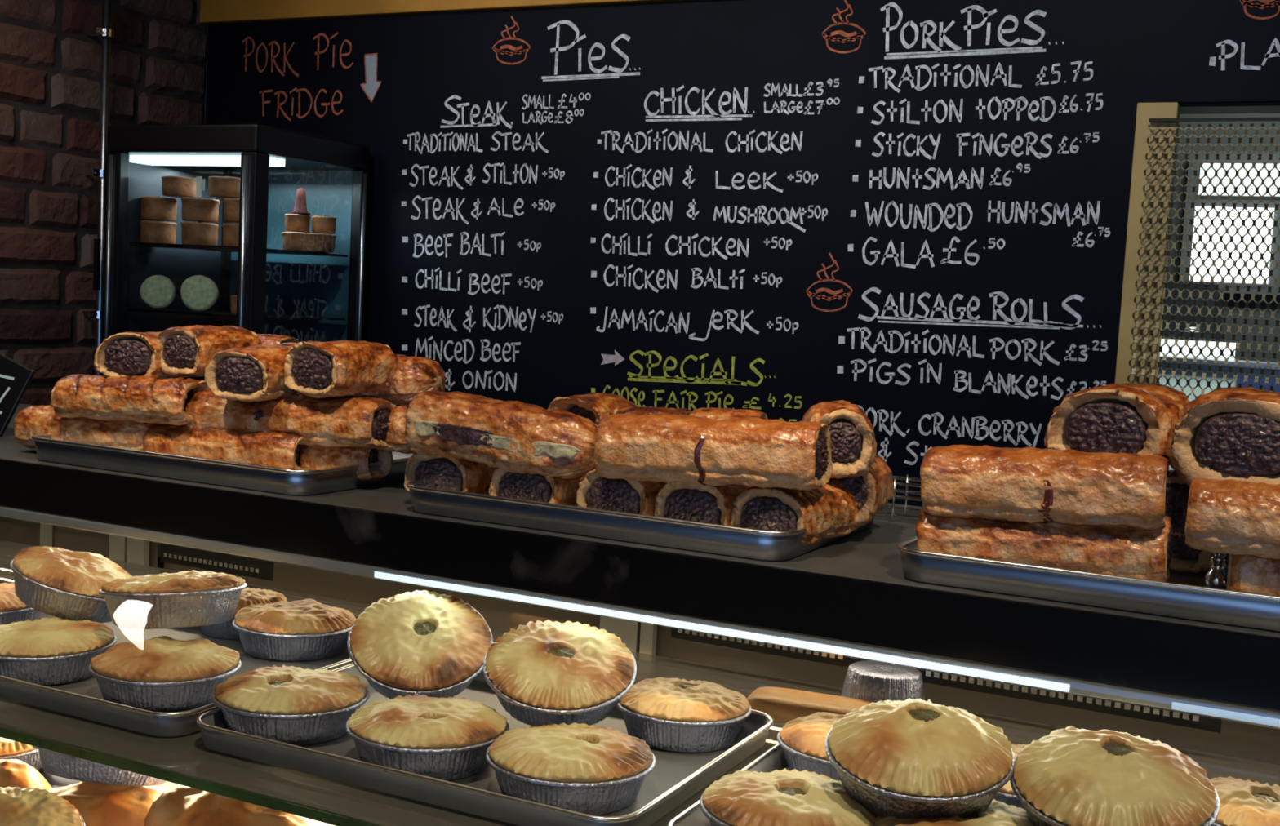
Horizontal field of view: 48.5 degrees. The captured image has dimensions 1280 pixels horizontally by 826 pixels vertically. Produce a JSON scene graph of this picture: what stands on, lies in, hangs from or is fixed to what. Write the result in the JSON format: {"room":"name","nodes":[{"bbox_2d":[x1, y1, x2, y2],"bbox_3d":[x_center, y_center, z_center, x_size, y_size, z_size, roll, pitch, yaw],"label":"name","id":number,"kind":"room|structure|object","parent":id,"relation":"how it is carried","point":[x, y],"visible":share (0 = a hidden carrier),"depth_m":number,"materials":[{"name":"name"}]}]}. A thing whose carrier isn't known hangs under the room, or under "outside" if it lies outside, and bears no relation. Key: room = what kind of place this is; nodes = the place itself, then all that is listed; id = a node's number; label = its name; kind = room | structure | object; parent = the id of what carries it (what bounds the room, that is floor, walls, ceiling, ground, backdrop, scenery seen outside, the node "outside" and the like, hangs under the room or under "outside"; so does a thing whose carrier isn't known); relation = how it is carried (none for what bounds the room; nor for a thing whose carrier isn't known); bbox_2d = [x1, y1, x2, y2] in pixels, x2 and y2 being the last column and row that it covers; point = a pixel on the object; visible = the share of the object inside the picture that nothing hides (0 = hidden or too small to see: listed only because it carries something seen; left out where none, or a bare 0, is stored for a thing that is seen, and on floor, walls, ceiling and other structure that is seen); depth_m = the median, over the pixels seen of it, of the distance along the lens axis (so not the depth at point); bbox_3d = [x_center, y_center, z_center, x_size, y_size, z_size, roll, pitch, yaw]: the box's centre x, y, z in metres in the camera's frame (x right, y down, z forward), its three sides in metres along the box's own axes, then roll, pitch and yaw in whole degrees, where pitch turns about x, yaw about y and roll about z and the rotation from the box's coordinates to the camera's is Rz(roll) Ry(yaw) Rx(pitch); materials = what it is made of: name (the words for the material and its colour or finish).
{"room":"pie shop","nodes":[
{"label":"pie shop","id":0,"kind":"room"},
{"bbox_2d":[0,0,207,405],"bbox_3d":[-2.579,-0.026,1.114,0.118,2.700,6.100,5,5,26],"label":"wall","id":1,"kind":"structure","parent":0,"point":[51,68],"depth_m":3.37,"materials":[{"name":"red brick"}]},
{"bbox_2d":[81,0,113,375],"bbox_3d":[-1.331,-0.150,3.451,0.070,2.700,0.061,5,5,26],"label":"conduit pipe","id":2,"kind":"object","parent":1,"relation":"attached to","point":[106,33],"visible":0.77,"depth_m":3.40,"materials":[{"name":"silver metal"}]},
{"bbox_2d":[256,333,298,344],"bbox_3d":[-0.545,-0.085,1.973,0.148,0.054,0.067,5,5,23],"label":"sausage roll","id":3,"kind":"object","parent":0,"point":[265,339],"visible":0.07,"depth_m":1.94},
{"bbox_2d":[1165,113,1279,362],"bbox_3d":[1.810,-0.043,4.186,5.057,2.700,0.100,5,5,26],"label":"wall","id":4,"kind":"structure","parent":0,"point":[1224,140],"depth_m":4.14,"materials":[{"name":"paint"}]},
{"bbox_2d":[1178,153,1279,295],"bbox_3d":[1.824,-0.535,4.045,0.515,0.398,0.070,5,5,26],"label":"kitchen window","id":5,"kind":"structure","parent":4,"relation":"in","point":[1274,173],"depth_m":4.07,"materials":[{"name":"grey"}]},
{"bbox_2d":[1178,102,1279,114],"bbox_3d":[1.142,0.039,2.733,5.157,2.700,0.100,5,5,26],"label":"wall","id":6,"kind":"structure","parent":0,"point":[1239,107],"depth_m":2.69,"materials":[{"name":"black paint"}]},
{"bbox_2d":[200,0,698,25],"bbox_3d":[1.115,-0.875,2.618,5.057,0.124,0.037,5,5,26],"label":"trim","id":7,"kind":"structure","parent":6,"relation":"attached to","point":[211,11],"depth_m":3.50,"materials":[{"name":"paint"}]},
{"bbox_2d":[204,0,1279,506],"bbox_3d":[1.046,-0.227,2.700,4.945,1.225,0.017,5,5,26],"label":"menu board","id":8,"kind":"object","parent":6,"relation":"attached to","point":[912,214],"visible":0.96,"depth_m":3.06,"materials":[{"name":"paint"}]},
{"bbox_2d":[1115,102,1180,384],"bbox_3d":[0.959,-0.080,2.738,0.074,1.018,0.041,5,5,26],"label":"trim","id":9,"kind":"structure","parent":6,"relation":"attached to","point":[1144,111],"depth_m":2.70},
{"bbox_2d":[1127,117,1279,399],"bbox_3d":[1.231,-0.036,2.569,0.668,0.986,0.011,5,5,26],"label":"mesh screen","id":10,"kind":"object","parent":6,"relation":"attached to","point":[1211,119],"visible":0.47,"depth_m":2.64,"materials":[{"name":"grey metal"}]},
{"bbox_3d":[0.024,1.514,0.854,5.257,0.050,7.800,5,5,26],"label":"floor","id":11,"kind":"structure","parent":0,"visible":0},
{"bbox_2d":[157,542,164,568],"bbox_3d":[-0.278,0.816,3.130,2.217,0.940,0.470,5,5,26],"label":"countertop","id":12,"kind":"structure","parent":11,"relation":"on","point":[160,564],"depth_m":3.27,"materials":[{"name":"black"}]},
{"bbox_2d":[93,124,369,398],"bbox_3d":[-0.983,-0.192,3.422,0.472,0.945,0.425,5,5,26],"label":"fridge","id":13,"kind":"object","parent":12,"relation":"on","point":[305,296],"visible":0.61,"depth_m":3.42,"materials":[{"name":"black plastic"}]},
{"bbox_2d":[139,275,176,308],"bbox_3d":[-1.154,-0.290,3.398,0.080,0.080,0.031,2,5,-10],"label":"pie","id":14,"kind":"object","parent":13,"relation":"on","point":[157,291],"visible":1,"depth_m":3.38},
{"bbox_2d":[139,220,177,244],"bbox_3d":[-1.159,-0.435,3.416,0.086,0.057,0.086,0,5,-31],"label":"pie","id":15,"kind":"object","parent":13,"relation":"on","point":[158,231],"visible":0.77,"depth_m":3.38,"materials":[{"name":"brown food"}]},
{"bbox_2d":[140,196,177,221],"bbox_3d":[-1.155,-0.492,3.411,0.086,0.057,0.086,1,5,-23],"label":"pie","id":16,"kind":"object","parent":15,"relation":"on","point":[153,208],"visible":0.98,"depth_m":3.38,"materials":[{"name":"brown food"}]},
{"bbox_2d":[180,275,218,311],"bbox_3d":[-1.036,-0.282,3.341,0.085,0.085,0.031,2,5,-10],"label":"pie","id":17,"kind":"object","parent":13,"relation":"on","point":[199,293],"visible":1,"depth_m":3.33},
{"bbox_2d":[180,221,218,245],"bbox_3d":[-1.042,-0.424,3.358,0.086,0.057,0.086,3,5,2],"label":"pie","id":18,"kind":"object","parent":13,"relation":"on","point":[199,233],"visible":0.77,"depth_m":3.32,"materials":[{"name":"brown food"}]},
{"bbox_2d":[181,197,219,222],"bbox_3d":[-1.038,-0.481,3.353,0.088,0.057,0.088,4,5,10],"label":"pie","id":19,"kind":"object","parent":18,"relation":"on","point":[193,209],"visible":0.98,"depth_m":3.32,"materials":[{"name":"brown food"}]},
{"bbox_2d":[161,175,196,197],"bbox_3d":[-1.094,-0.539,3.377,0.087,0.050,0.086,2,5,-15],"label":"pie","id":20,"kind":"object","parent":19,"relation":"on","point":[180,186],"visible":0.94,"depth_m":3.34,"materials":[{"name":"brown food"}]},
{"bbox_2d":[195,176,204,197],"bbox_3d":[-1.017,-0.523,3.283,0.025,0.048,0.004,5,5,26],"label":"ticket","id":21,"kind":"object","parent":13,"relation":"attached to","point":[200,184],"visible":1,"depth_m":3.28,"materials":[{"name":"beige"}]},
{"bbox_2d":[222,223,239,246],"bbox_3d":[-0.926,-0.413,3.301,0.086,0.057,0.086,6,6,34],"label":"pie","id":22,"kind":"object","parent":13,"relation":"on","point":[230,235],"visible":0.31,"depth_m":3.26,"materials":[{"name":"brown food"}]},
{"bbox_2d":[222,198,239,223],"bbox_3d":[-0.923,-0.470,3.296,0.086,0.057,0.086,7,6,42],"label":"pie","id":23,"kind":"object","parent":22,"relation":"on","point":[231,206],"visible":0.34,"depth_m":3.26,"materials":[{"name":"brown food"}]},
{"bbox_2d":[208,176,239,198],"bbox_3d":[-0.964,-0.527,3.313,0.086,0.050,0.086,5,5,18],"label":"pie","id":24,"kind":"object","parent":23,"relation":"on","point":[220,187],"visible":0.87,"depth_m":3.28,"materials":[{"name":"brown food"}]},
{"bbox_2d":[128,307,345,319],"bbox_3d":[-0.971,-0.237,3.437,0.388,0.010,0.325,5,5,26],"label":"shelf","id":25,"kind":"object","parent":13,"relation":"attached to","point":[138,313],"depth_m":3.48,"materials":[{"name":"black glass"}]},
{"bbox_2d":[129,242,347,257],"bbox_3d":[-0.963,-0.392,3.424,0.388,0.010,0.325,5,5,26],"label":"shelf","id":26,"kind":"object","parent":13,"relation":"attached to","point":[163,250],"depth_m":3.48,"materials":[{"name":"black glass"}]},
{"bbox_2d":[281,231,337,253],"bbox_3d":[-0.797,-0.411,3.416,0.130,0.048,0.130,-1,6,-39],"label":"pie","id":27,"kind":"object","parent":13,"relation":"on","point":[308,242],"visible":0.92,"depth_m":3.36,"materials":[{"name":"brown food"}]},
{"bbox_2d":[284,213,311,232],"bbox_3d":[-0.821,-0.457,3.403,0.061,0.044,0.061,2,5,-7],"label":"pie","id":28,"kind":"object","parent":27,"relation":"on","point":[293,222],"visible":0.99,"depth_m":3.38,"materials":[{"name":"brown food"}]},
{"bbox_2d":[289,187,310,215],"bbox_3d":[-0.811,-0.506,3.395,0.048,0.062,0.048,5,5,26],"label":"topping","id":29,"kind":"object","parent":28,"relation":"on","point":[300,205],"visible":0.98,"depth_m":3.38,"materials":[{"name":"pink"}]},
{"bbox_2d":[311,215,336,234],"bbox_3d":[-0.764,-0.456,3.433,0.059,0.044,0.059,5,5,26],"label":"pie","id":30,"kind":"object","parent":27,"relation":"on","point":[324,224],"visible":0.99,"depth_m":3.41,"materials":[{"name":"brown food"}]},
{"bbox_2d":[0,404,1279,825],"bbox_3d":[-0.171,0.764,1.614,3.100,1.300,0.940,5,5,26],"label":"display counter","id":31,"kind":"object","parent":11,"relation":"on","point":[1031,668],"depth_m":1.48,"materials":[{"name":"black"}]},
{"bbox_2d":[0,353,35,436],"bbox_3d":[-0.990,-0.046,2.096,0.220,0.178,0.053,4,5,16],"label":"card","id":32,"kind":"object","parent":31,"relation":"on","point":[15,378],"visible":0.94,"depth_m":2.06,"materials":[{"name":"black plastic"}]},
{"bbox_2d":[0,582,41,624],"bbox_3d":[-0.809,0.241,1.757,0.143,0.054,0.143,-1,6,-44],"label":"pie","id":33,"kind":"object","parent":31,"relation":"on","point":[12,609],"visible":0.47,"depth_m":1.73,"materials":[{"name":"metal"}]},
{"bbox_2d":[36,767,79,788],"bbox_3d":[-0.634,0.506,1.601,0.781,0.023,0.361,5,5,26],"label":"baking tray","id":34,"kind":"object","parent":31,"relation":"on","point":[55,781],"visible":0.02,"depth_m":1.85,"materials":[{"name":"metal"}]},
{"bbox_2d":[0,737,42,769],"bbox_3d":[-0.834,0.439,1.870,0.138,0.057,0.139,2,5,-8],"label":"pie","id":35,"kind":"object","parent":34,"relation":"on","point":[9,748],"visible":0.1,"depth_m":1.82,"materials":[{"name":"food"}]},
{"bbox_2d":[0,759,52,790],"bbox_3d":[-0.773,0.450,1.738,0.135,0.059,0.072,5,5,21],"label":"pasty","id":36,"kind":"object","parent":34,"relation":"on","point":[14,773],"visible":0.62,"depth_m":1.71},
{"bbox_2d":[0,786,84,825],"bbox_3d":[-0.646,0.444,1.465,0.132,0.085,0.136,5,5,24],"label":"pie","id":37,"kind":"object","parent":34,"relation":"on","point":[19,806],"visible":1,"depth_m":1.48,"materials":[{"name":"food"}]},
{"bbox_2d":[48,781,161,825],"bbox_3d":[-0.615,0.462,1.641,0.208,0.075,0.107,4,5,6],"label":"pasty","id":38,"kind":"object","parent":34,"relation":"on","point":[98,804],"visible":0.62,"depth_m":1.60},
{"bbox_2d":[31,745,165,786],"bbox_3d":[-0.610,0.395,1.633,0.166,0.077,0.162,2,5,-8],"label":"pie","id":39,"kind":"object","parent":38,"relation":"on","point":[55,763],"visible":0.29,"depth_m":1.56,"materials":[{"name":"metal"}]},
{"bbox_2d":[143,784,333,825],"bbox_3d":[-0.403,0.428,1.458,0.281,0.092,0.131,6,6,36],"label":"pasty","id":40,"kind":"object","parent":34,"relation":"on","point":[180,805],"visible":0.59,"depth_m":1.43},
{"bbox_2d":[0,612,352,736],"bbox_3d":[-0.580,0.279,1.642,0.469,0.028,0.371,5,5,26],"label":"baking tray","id":41,"kind":"object","parent":31,"relation":"on","point":[84,699],"visible":0.35,"depth_m":1.46,"materials":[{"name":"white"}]},
{"bbox_2d":[0,617,116,686],"bbox_3d":[-0.667,0.263,1.586,0.155,0.053,0.155,6,5,32],"label":"pie","id":42,"kind":"object","parent":41,"relation":"on","point":[52,651],"visible":0.98,"depth_m":1.54,"materials":[{"name":"food"}]},
{"bbox_2d":[9,546,132,622],"bbox_3d":[-0.674,0.205,1.700,0.148,0.082,0.148,7,6,42],"label":"pie","id":43,"kind":"object","parent":42,"relation":"on","point":[57,582],"visible":0.88,"depth_m":1.65,"materials":[{"name":"food"}]},
{"bbox_2d":[88,635,241,712],"bbox_3d":[-0.507,0.275,1.520,0.155,0.056,0.155,7,6,40],"label":"pie","id":44,"kind":"object","parent":41,"relation":"on","point":[161,673],"visible":0.99,"depth_m":1.47,"materials":[{"name":"food"}]},
{"bbox_2d":[97,570,247,628],"bbox_3d":[-0.526,0.209,1.604,0.159,0.068,0.158,3,5,-5],"label":"pie","id":45,"kind":"object","parent":44,"relation":"on","point":[184,598],"visible":1,"depth_m":1.55,"materials":[{"name":"metal"}]},
{"bbox_2d":[231,598,355,661],"bbox_3d":[-0.422,0.263,1.739,0.149,0.055,0.148,1,5,-20],"label":"pie","id":46,"kind":"object","parent":41,"relation":"on","point":[309,629],"visible":0.98,"depth_m":1.69,"materials":[{"name":"food"}]},
{"bbox_2d":[31,433,413,495],"bbox_3d":[-0.518,0.056,1.875,0.463,0.032,0.331,5,5,26],"label":"baking tray","id":47,"kind":"object","parent":31,"relation":"on","point":[232,474],"visible":0.48,"depth_m":1.71,"materials":[{"name":"metal"}]},
{"bbox_2d":[13,404,153,450],"bbox_3d":[-0.722,0.023,1.881,0.235,0.066,0.073,5,5,23],"label":"sausage roll","id":48,"kind":"object","parent":47,"relation":"on","point":[32,420],"visible":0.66,"depth_m":1.85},
{"bbox_2d":[49,373,209,426],"bbox_3d":[-0.655,-0.019,1.834,0.210,0.064,0.079,5,5,21],"label":"sausage roll","id":49,"kind":"object","parent":48,"relation":"on","point":[142,398],"visible":0.93,"depth_m":1.80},
{"bbox_2d":[93,331,197,379],"bbox_3d":[-0.648,-0.076,1.898,0.099,0.066,0.150,4,5,12],"label":"sausage roll","id":50,"kind":"object","parent":49,"relation":"on","point":[131,354],"visible":0.54,"depth_m":1.83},
{"bbox_2d":[155,324,262,377],"bbox_3d":[-0.565,-0.081,1.868,0.087,0.069,0.131,5,5,24],"label":"sausage roll","id":51,"kind":"object","parent":49,"relation":"on","point":[186,351],"visible":0.7,"depth_m":1.82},
{"bbox_2d":[142,423,309,470],"bbox_3d":[-0.512,0.043,1.791,0.245,0.066,0.076,4,5,25],"label":"sausage roll","id":52,"kind":"object","parent":47,"relation":"on","point":[280,450],"visible":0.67,"depth_m":1.75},
{"bbox_2d":[184,389,397,448],"bbox_3d":[-0.434,0.007,1.770,0.291,0.071,0.078,5,5,24],"label":"sausage roll","id":53,"kind":"object","parent":52,"relation":"on","point":[358,422],"visible":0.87,"depth_m":1.72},
{"bbox_2d":[204,342,301,402],"bbox_3d":[-0.466,-0.052,1.786,0.100,0.071,0.149,5,5,19],"label":"sausage roll","id":54,"kind":"object","parent":53,"relation":"on","point":[255,372],"visible":0.77,"depth_m":1.72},
{"bbox_2d":[284,339,398,398],"bbox_3d":[-0.367,-0.055,1.751,0.101,0.070,0.120,6,5,32],"label":"sausage roll","id":55,"kind":"object","parent":53,"relation":"on","point":[346,368],"visible":1,"depth_m":1.71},
{"bbox_2d":[298,444,393,480],"bbox_3d":[-0.364,0.054,1.756,0.102,0.060,0.063,5,5,19],"label":"sausage roll","id":56,"kind":"object","parent":47,"relation":"on","point":[316,457],"visible":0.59,"depth_m":1.73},
{"bbox_2d":[375,405,413,453],"bbox_3d":[-0.279,0.021,1.739,0.098,0.059,0.067,3,5,13],"label":"sausage roll","id":57,"kind":"object","parent":56,"relation":"on","point":[395,435],"visible":0.18,"depth_m":1.71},
{"bbox_2d":[351,354,445,406],"bbox_3d":[-0.306,-0.042,1.803,0.120,0.064,0.080,5,5,28],"label":"sausage roll","id":58,"kind":"object","parent":57,"relation":"on","point":[414,375],"visible":0.44,"depth_m":1.76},
{"bbox_2d":[200,587,286,639],"bbox_3d":[-0.511,0.253,1.816,0.118,0.053,0.118,5,5,24],"label":"pie","id":59,"kind":"object","parent":31,"relation":"on","point":[248,596],"visible":0.32,"depth_m":1.78,"materials":[{"name":"food"}]},
{"bbox_2d":[195,663,773,825],"bbox_3d":[-0.146,0.319,1.429,0.478,0.028,0.371,5,5,26],"label":"baking tray","id":60,"kind":"object","parent":31,"relation":"on","point":[675,777],"visible":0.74,"depth_m":1.31,"materials":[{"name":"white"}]},
{"bbox_2d":[211,664,369,746],"bbox_3d":[-0.352,0.291,1.435,0.154,0.054,0.154,7,6,43],"label":"pie","id":61,"kind":"object","parent":60,"relation":"on","point":[298,706],"visible":0.98,"depth_m":1.39,"materials":[{"name":"food"}]},
{"bbox_2d":[346,590,493,699],"bbox_3d":[-0.235,0.253,1.525,0.150,0.103,0.139,0,6,-36],"label":"pie","id":62,"kind":"object","parent":60,"relation":"on","point":[431,644],"visible":0.96,"depth_m":1.50,"materials":[{"name":"food"}]},
{"bbox_2d":[345,693,509,781],"bbox_3d":[-0.203,0.305,1.356,0.154,0.055,0.154,-1,6,-38],"label":"pie","id":63,"kind":"object","parent":60,"relation":"on","point":[450,738],"visible":0.94,"depth_m":1.31,"materials":[{"name":"food"}]},
{"bbox_2d":[483,619,636,726],"bbox_3d":[-0.081,0.265,1.430,0.153,0.085,0.146,4,5,15],"label":"pie","id":64,"kind":"object","parent":60,"relation":"on","point":[547,673],"visible":0.98,"depth_m":1.40,"materials":[{"name":"food"}]},
{"bbox_2d":[485,722,655,815],"bbox_3d":[-0.063,0.318,1.288,0.154,0.055,0.154,2,5,-7],"label":"pie","id":65,"kind":"object","parent":60,"relation":"on","point":[584,768],"visible":0.98,"depth_m":1.24,"materials":[{"name":"food"}]},
{"bbox_2d":[617,676,751,752],"bbox_3d":[0.045,0.309,1.474,0.140,0.054,0.140,3,5,-4],"label":"pie","id":66,"kind":"object","parent":60,"relation":"on","point":[674,714],"visible":1,"depth_m":1.43,"materials":[{"name":"food"}]},
{"bbox_2d":[0,404,1279,637],"bbox_3d":[-0.046,0.122,1.747,3.100,0.030,0.528,5,5,26],"label":"countertop","id":67,"kind":"structure","parent":31,"relation":"on","point":[872,553],"depth_m":1.50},
{"bbox_2d":[0,506,1279,727],"bbox_3d":[-0.162,0.187,1.523,3.100,0.011,0.040,5,5,26],"label":"light","id":68,"kind":"object","parent":31,"relation":"attached to","point":[1263,709],"depth_m":1.39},
{"bbox_2d":[0,540,1279,825],"bbox_3d":[-0.166,0.327,1.542,3.060,0.008,0.662,5,5,26],"label":"glass shelf","id":69,"kind":"object","parent":31,"relation":"attached to","point":[184,760],"depth_m":1.36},
{"bbox_2d":[406,479,874,560],"bbox_3d":[0.008,0.104,1.615,0.463,0.032,0.331,5,5,26],"label":"baking tray","id":70,"kind":"object","parent":31,"relation":"on","point":[716,539],"visible":0.54,"depth_m":1.46,"materials":[{"name":"metal"}]},
{"bbox_2d":[404,451,494,495],"bbox_3d":[-0.200,0.068,1.674,0.094,0.066,0.160,5,5,23],"label":"sausage roll","id":71,"kind":"object","parent":70,"relation":"on","point":[453,473],"visible":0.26,"depth_m":1.61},
{"bbox_2d":[488,467,582,506],"bbox_3d":[-0.098,0.077,1.625,0.094,0.066,0.160,5,5,23],"label":"sausage roll","id":72,"kind":"object","parent":70,"relation":"on","point":[535,487],"visible":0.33,"depth_m":1.55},
{"bbox_2d":[404,391,598,479],"bbox_3d":[-0.146,0.024,1.583,0.236,0.085,0.086,5,5,25],"label":"sausage roll","id":73,"kind":"object","parent":72,"relation":"on","point":[516,437],"visible":0.97,"depth_m":1.55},
{"bbox_2d":[547,392,638,425],"bbox_3d":[-0.058,0.015,1.729,0.096,0.077,0.106,6,5,28],"label":"sausage roll","id":74,"kind":"object","parent":72,"relation":"on","point":[595,406],"visible":0.27,"depth_m":1.70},
{"bbox_2d":[576,468,662,515],"bbox_3d":[0.001,0.086,1.575,0.093,0.067,0.158,5,5,24],"label":"sausage roll","id":75,"kind":"object","parent":70,"relation":"on","point":[594,491],"visible":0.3,"depth_m":1.51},
{"bbox_2d":[613,405,691,415],"bbox_3d":[0.015,0.022,1.676,0.095,0.060,0.075,5,5,23],"label":"sausage roll","id":76,"kind":"object","parent":75,"relation":"on","point":[638,411],"visible":0.16,"depth_m":1.66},
{"bbox_2d":[688,407,768,419],"bbox_3d":[0.101,0.022,1.633,0.090,0.058,0.075,5,5,20],"label":"sausage roll","id":77,"kind":"object","parent":75,"relation":"on","point":[713,413],"visible":0.2,"depth_m":1.61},
{"bbox_2d":[654,481,755,526],"bbox_3d":[0.084,0.094,1.535,0.095,0.066,0.159,5,5,25],"label":"sausage roll","id":78,"kind":"object","parent":70,"relation":"on","point":[708,504],"visible":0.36,"depth_m":1.47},
{"bbox_2d":[593,413,833,490],"bbox_3d":[0.074,0.040,1.461,0.245,0.078,0.078,5,5,22],"label":"sausage roll","id":79,"kind":"object","parent":78,"relation":"on","point":[749,451],"visible":1,"depth_m":1.43,"materials":[{"name":"food"}]},
{"bbox_2d":[729,478,864,545],"bbox_3d":[0.169,0.102,1.494,0.096,0.067,0.166,6,5,32],"label":"sausage roll","id":80,"kind":"object","parent":70,"relation":"on","point":[829,511],"visible":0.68,"depth_m":1.44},
{"bbox_2d":[831,455,893,524],"bbox_3d":[0.236,0.082,1.575,0.082,0.070,0.130,4,5,16],"label":"sausage roll","id":81,"kind":"object","parent":70,"relation":"on","point":[873,490],"visible":0.52,"depth_m":1.51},
{"bbox_2d":[801,400,876,478],"bbox_3d":[0.214,0.027,1.546,0.081,0.080,0.129,3,5,4],"label":"sausage roll","id":82,"kind":"object","parent":81,"relation":"on","point":[853,442],"visible":0.78,"depth_m":1.49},
{"bbox_2d":[666,742,789,825],"bbox_3d":[0.361,0.366,1.179,0.601,0.028,0.371,5,5,26],"label":"baking tray","id":83,"kind":"object","parent":31,"relation":"on","point":[774,758],"visible":0.14,"depth_m":1.33,"materials":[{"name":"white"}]},
{"bbox_2d":[699,768,877,825],"bbox_3d":[0.126,0.336,1.187,0.152,0.056,0.153,3,5,-1],"label":"pie","id":84,"kind":"object","parent":83,"relation":"on","point":[784,797],"visible":0.91,"depth_m":1.16,"materials":[{"name":"food"}]},
{"bbox_2d":[777,711,845,781],"bbox_3d":[0.204,0.326,1.373,0.143,0.054,0.143,3,5,-5],"label":"pie","id":85,"kind":"object","parent":83,"relation":"on","point":[802,740],"visible":0.32,"depth_m":1.34,"materials":[{"name":"food"}]},
{"bbox_2d":[873,799,1034,825],"bbox_3d":[0.261,0.347,1.150,0.151,0.054,0.151,3,5,3],"label":"pie","id":86,"kind":"object","parent":83,"relation":"on","point":[998,813],"visible":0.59,"depth_m":1.14,"materials":[{"name":"food"}]},
{"bbox_2d":[825,697,1014,818],"bbox_3d":[0.234,0.288,1.191,0.154,0.082,0.155,-1,6,-44],"label":"pie","id":87,"kind":"object","parent":86,"relation":"on","point":[911,758],"visible":1,"depth_m":1.15,"materials":[{"name":"food"}]},
{"bbox_2d":[1009,725,1219,825],"bbox_3d":[0.380,0.306,1.144,0.158,0.084,0.158,1,5,-24],"label":"pie","id":88,"kind":"object","parent":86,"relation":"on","point":[1070,775],"visible":1,"depth_m":1.11,"materials":[{"name":"food"}]},
{"bbox_2d":[993,743,1026,809],"bbox_3d":[0.354,0.340,1.303,0.134,0.054,0.134,6,5,29],"label":"pie","id":89,"kind":"object","parent":83,"relation":"on","point":[1006,794],"visible":0.09,"depth_m":1.25,"materials":[{"name":"food"}]},
{"bbox_2d":[1208,776,1279,825],"bbox_3d":[0.541,0.355,1.235,0.135,0.055,0.134,6,5,30],"label":"pie","id":90,"kind":"object","parent":83,"relation":"on","point":[1247,802],"visible":0.77,"depth_m":1.21,"materials":[{"name":"food"}]},
{"bbox_2d":[746,686,873,723],"bbox_3d":[0.193,0.327,1.574,0.150,0.022,0.070,5,5,20],"label":"slice","id":91,"kind":"object","parent":31,"relation":"on","point":[782,704],"visible":0.46,"depth_m":1.56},
{"bbox_2d":[840,660,924,702],"bbox_3d":[0.279,0.315,1.623,0.102,0.046,0.102,5,5,26],"label":"tin","id":92,"kind":"object","parent":31,"relation":"on","point":[872,681],"visible":0.52,"depth_m":1.59,"materials":[{"name":"metal"}]},
{"bbox_2d":[876,474,923,521],"bbox_3d":[0.410,0.111,1.671,0.520,0.052,0.062,5,5,26],"label":"wire rack","id":93,"kind":"object","parent":31,"relation":"on","point":[907,478],"visible":0.03,"depth_m":1.70,"materials":[{"name":"silver metal"}]},
{"bbox_2d":[897,534,1279,631],"bbox_3d":[0.573,0.157,1.337,0.601,0.032,0.331,5,5,26],"label":"baking tray","id":94,"kind":"object","parent":31,"relation":"on","point":[1184,595],"visible":0.52,"depth_m":1.25,"materials":[{"name":"metal"}]},
{"bbox_2d":[915,506,1174,581],"bbox_3d":[0.378,0.120,1.331,0.231,0.073,0.086,5,5,21],"label":"sausage roll","id":95,"kind":"object","parent":94,"relation":"on","point":[1117,550],"visible":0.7,"depth_m":1.29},
{"bbox_2d":[920,444,1171,529],"bbox_3d":[0.375,0.067,1.319,0.222,0.078,0.085,5,5,22],"label":"sausage roll","id":96,"kind":"object","parent":95,"relation":"on","point":[1029,484],"visible":1,"depth_m":1.29,"materials":[{"name":"food"}]},
{"bbox_2d":[1044,382,1189,465],"bbox_3d":[0.465,0.015,1.363,0.117,0.085,0.169,6,5,32],"label":"sausage roll","id":97,"kind":"object","parent":96,"relation":"on","point":[1125,417],"visible":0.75,"depth_m":1.30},
{"bbox_2d":[1168,524,1213,573],"bbox_3d":[0.565,0.127,1.448,0.067,0.066,0.090,6,6,36],"label":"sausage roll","id":98,"kind":"object","parent":94,"relation":"on","point":[1186,558],"visible":0.3,"depth_m":1.42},
{"bbox_2d":[1167,469,1189,537],"bbox_3d":[0.559,0.091,1.448,0.078,0.070,0.090,6,6,36],"label":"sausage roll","id":99,"kind":"object","parent":98,"relation":"on","point":[1179,492],"visible":0.18,"depth_m":1.42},
{"bbox_2d":[1204,552,1226,588],"bbox_3d":[0.554,0.142,1.359,0.023,0.049,0.023,5,5,26],"label":"shaker","id":100,"kind":"object","parent":94,"relation":"on","point":[1214,576],"visible":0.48,"depth_m":1.35,"materials":[{"name":"silver metal"}]},
{"bbox_2d":[1222,553,1279,596],"bbox_3d":[0.581,0.141,1.242,0.130,0.068,0.080,5,5,25],"label":"sausage roll","id":101,"kind":"object","parent":94,"relation":"on","point":[1253,574],"visible":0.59,"depth_m":1.23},
{"bbox_2d":[1182,477,1279,559],"bbox_3d":[0.552,0.092,1.230,0.154,0.067,0.082,5,5,24],"label":"sausage roll","id":102,"kind":"object","parent":101,"relation":"on","point":[1230,516],"visible":0.99,"depth_m":1.22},
{"bbox_2d":[1164,386,1279,486],"bbox_3d":[0.560,0.025,1.306,0.134,0.093,0.171,5,5,26],"label":"sausage roll","id":103,"kind":"object","parent":102,"relation":"on","point":[1233,433],"visible":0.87,"depth_m":1.24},
{"bbox_2d":[1160,280,1235,359],"bbox_3d":[1.508,0.478,3.951,0.187,1.669,0.338,5,5,26],"label":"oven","id":104,"kind":"object","parent":11,"relation":"on","point":[1185,350],"visible":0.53,"depth_m":3.78,"materials":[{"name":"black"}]},
{"bbox_2d":[1158,355,1279,470],"bbox_3d":[1.503,0.603,3.635,0.435,1.470,0.220,5,5,26],"label":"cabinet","id":105,"kind":"object","parent":11,"relation":"on","point":[1215,368],"visible":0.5,"depth_m":3.54,"materials":[{"name":"white"}]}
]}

